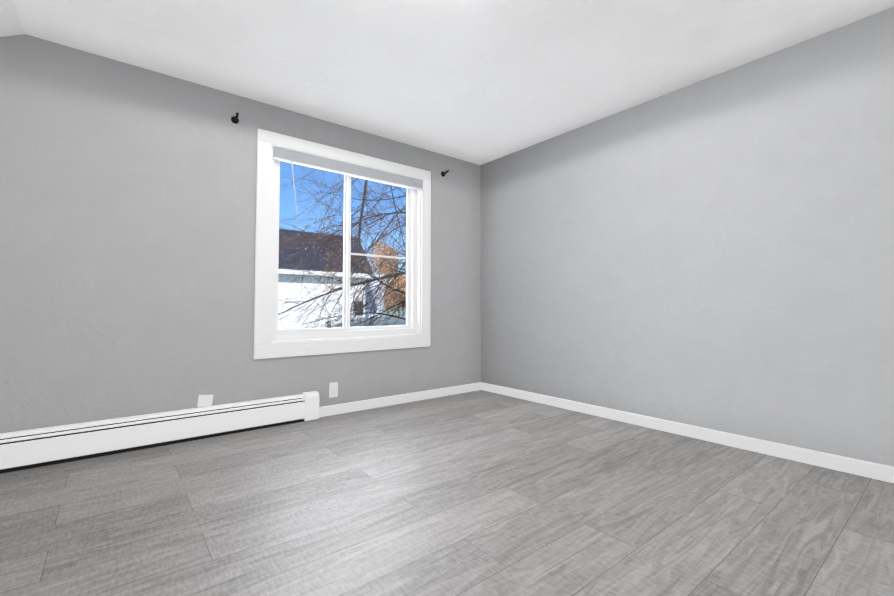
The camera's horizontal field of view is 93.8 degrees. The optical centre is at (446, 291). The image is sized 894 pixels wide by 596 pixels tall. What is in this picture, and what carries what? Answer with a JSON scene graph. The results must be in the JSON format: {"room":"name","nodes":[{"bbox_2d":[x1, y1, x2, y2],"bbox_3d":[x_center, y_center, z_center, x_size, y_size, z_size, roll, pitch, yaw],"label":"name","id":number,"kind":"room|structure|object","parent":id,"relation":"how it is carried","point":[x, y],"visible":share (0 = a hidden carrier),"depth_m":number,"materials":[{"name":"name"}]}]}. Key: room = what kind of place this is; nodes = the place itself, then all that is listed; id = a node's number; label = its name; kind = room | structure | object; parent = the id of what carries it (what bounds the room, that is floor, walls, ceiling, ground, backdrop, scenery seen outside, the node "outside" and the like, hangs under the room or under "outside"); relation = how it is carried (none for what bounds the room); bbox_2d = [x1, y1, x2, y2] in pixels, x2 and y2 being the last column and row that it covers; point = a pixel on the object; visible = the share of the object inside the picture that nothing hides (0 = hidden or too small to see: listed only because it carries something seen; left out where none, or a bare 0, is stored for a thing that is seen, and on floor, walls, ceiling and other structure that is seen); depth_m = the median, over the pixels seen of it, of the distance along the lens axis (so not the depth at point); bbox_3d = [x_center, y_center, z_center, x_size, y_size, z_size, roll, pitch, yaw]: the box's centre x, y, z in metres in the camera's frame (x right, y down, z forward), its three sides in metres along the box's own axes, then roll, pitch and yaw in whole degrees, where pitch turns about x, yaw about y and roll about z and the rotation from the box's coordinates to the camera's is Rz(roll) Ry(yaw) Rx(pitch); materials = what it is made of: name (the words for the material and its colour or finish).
{"room":"empty bedroom","nodes":[
{"label":"empty bedroom","id":0,"kind":"room"},
{"bbox_2d":[0,0,24,36],"bbox_3d":[-1.510,-1.302,0.557,0.898,0.642,4.152,2,-3,-39],"label":"ceiling","id":1,"kind":"structure","parent":0,"point":[10,23],"depth_m":2.19,"materials":[{"name":"paint"}]},
{"bbox_2d":[0,34,480,432],"bbox_3d":[-1.316,-0.206,3.229,4.485,2.400,0.160,2,-3,-39],"label":"wall","id":2,"kind":"structure","parent":0,"point":[127,232],"depth_m":2.67,"materials":[{"name":"paint"}]},
{"bbox_2d":[231,112,238,123],"bbox_3d":[-1.490,-1.233,2.960,0.052,0.058,0.098,2,-3,-39],"label":"curtain bracket","id":3,"kind":"object","parent":2,"relation":"attached to","point":[235,119],"visible":1,"depth_m":2.98,"materials":[{"name":"black metal"}]},
{"bbox_2d":[329,382,337,397],"bbox_3d":[-0.922,0.801,3.398,0.072,0.118,0.008,2,-3,-39],"label":"duplex electrical outlet","id":4,"kind":"object","parent":2,"relation":"attached to","point":[333,389],"visible":1,"depth_m":3.40,"materials":[{"name":"white plastic"}]},
{"bbox_2d":[253,129,430,358],"bbox_3d":[-0.837,-0.334,3.616,1.579,1.692,0.200,2,-3,-39],"label":"sliding window","id":5,"kind":"structure","parent":2,"relation":"in","point":[347,330],"depth_m":3.50,"materials":[{"name":"white plastic"}]},
{"bbox_2d":[272,142,423,214],"bbox_3d":[-0.767,-0.838,3.551,1.386,0.523,0.050,2,-3,-39],"label":"mini blind","id":6,"kind":"object","parent":5,"relation":"attached to","point":[294,155],"visible":1,"depth_m":3.46,"materials":[{"name":"grey plastic"}]},
{"bbox_2d":[319,382,478,416],"bbox_3d":[-0.343,0.978,3.852,1.765,0.078,0.014,2,-3,-39],"label":"baseboard","id":7,"kind":"structure","parent":2,"relation":"attached to","point":[336,409],"depth_m":3.74,"materials":[{"name":"white paint"}]},
{"bbox_2d":[0,390,893,595],"bbox_3d":[-0.070,0.997,1.625,4.485,0.120,4.152,2,-3,-39],"label":"floor","id":8,"kind":"structure","parent":0,"point":[479,493],"depth_m":1.76,"materials":[{"name":"grey laminate"}]},
{"bbox_2d":[0,391,318,473],"bbox_3d":[-1.941,0.865,2.539,2.371,0.210,0.074,2,-3,-39],"label":"baseboard heater","id":9,"kind":"object","parent":8,"relation":"on","point":[31,448],"visible":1,"depth_m":2.57,"materials":[{"name":"white metal"}]},
{"bbox_2d":[197,395,212,406],"bbox_3d":[-1.636,0.740,2.830,0.097,0.087,0.003,2,-3,-39],"label":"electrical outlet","id":10,"kind":"object","parent":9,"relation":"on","point":[205,400],"visible":1,"depth_m":2.83,"materials":[{"name":"white plastic"}]},
{"bbox_2d":[13,0,893,164],"bbox_3d":[0.232,-1.513,1.957,3.712,0.120,4.152,2,-3,-39],"label":"ceiling","id":11,"kind":"structure","parent":0,"point":[479,82],"depth_m":2.48,"materials":[{"name":"paint"}]},
{"bbox_2d":[481,7,893,466],"bbox_3d":[1.670,-0.216,2.957,0.160,2.400,3.992,2,-3,-39],"label":"wall","id":12,"kind":"structure","parent":0,"point":[715,252],"depth_m":2.69,"materials":[{"name":"paint"}]},
{"bbox_2d":[479,382,893,482],"bbox_3d":[1.542,0.945,2.935,0.014,0.078,3.802,2,-3,-39],"label":"baseboard","id":13,"kind":"structure","parent":12,"relation":"attached to","point":[877,471],"depth_m":2.66,"materials":[{"name":"white paint"}]},
{"label":"outside","id":14,"kind":"structure","parent":0,"visible":0},
{"bbox_3d":[-32.772,6.040,55.771,140.000,0.300,111.149,2,-3,-39],"label":"ground","id":15,"kind":"structure","parent":14,"visible":0},
{"bbox_2d":[278,229,372,328],"bbox_3d":[-9.594,0.911,13.861,14.520,6.934,2.984,2,-3,-39],"label":"house","id":16,"kind":"structure","parent":15,"relation":"on","point":[285,288],"depth_m":16.09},
{"bbox_2d":[278,178,405,326],"bbox_3d":[-1.075,0.141,7.698,4.478,8.031,4.226,2,-3,-39],"label":"limbs","id":17,"kind":"object","parent":15,"relation":"on","point":[377,279],"depth_m":6.73,"materials":[{"name":"brown plant"}]},
{"bbox_2d":[278,165,405,328],"bbox_3d":[-1.568,-0.241,7.169,4.863,5.864,5.410,2,-3,-39],"label":"tree","id":18,"kind":"object","parent":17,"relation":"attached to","point":[364,272],"depth_m":6.64,"materials":[{"name":"brown"}]},
{"bbox_2d":[331,317,405,326],"bbox_3d":[-1.720,2.599,13.614,7.000,3.542,5.200,2,-3,-39],"label":"garage","id":19,"kind":"structure","parent":15,"relation":"on","point":[392,319],"depth_m":12.94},
{"bbox_2d":[365,274,383,316],"bbox_3d":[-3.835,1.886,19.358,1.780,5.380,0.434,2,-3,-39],"label":"house","id":20,"kind":"structure","parent":15,"relation":"on","point":[370,304],"depth_m":19.48,"materials":[{"name":"white"}]},
{"bbox_3d":[-0.751,2.844,29.237,6.649,4.983,9.245,2,-3,-39],"label":"trunks","id":21,"kind":"object","parent":15,"relation":"on","visible":0},
{"bbox_2d":[370,241,405,310],"bbox_3d":[-2.164,-1.299,31.573,9.429,6.973,16.169,2,-3,-39],"label":"leaves","id":22,"kind":"object","parent":21,"relation":"attached to","point":[385,269],"depth_m":36.90,"materials":[{"name":"orange plant"}]},
{"bbox_2d":[384,281,403,316],"bbox_3d":[-0.395,-0.135,29.677,10.410,5.218,9.401,2,-3,-39],"label":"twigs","id":23,"kind":"object","parent":21,"relation":"attached to","point":[386,308],"depth_m":28.72,"materials":[{"name":"brown plant"}]},
{"bbox_2d":[384,267,405,310],"bbox_3d":[-0.390,-0.940,29.787,11.296,4.741,10.053,2,-3,-39],"label":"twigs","id":24,"kind":"object","parent":21,"relation":"attached to","point":[397,298],"depth_m":27.62,"materials":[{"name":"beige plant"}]}
]}

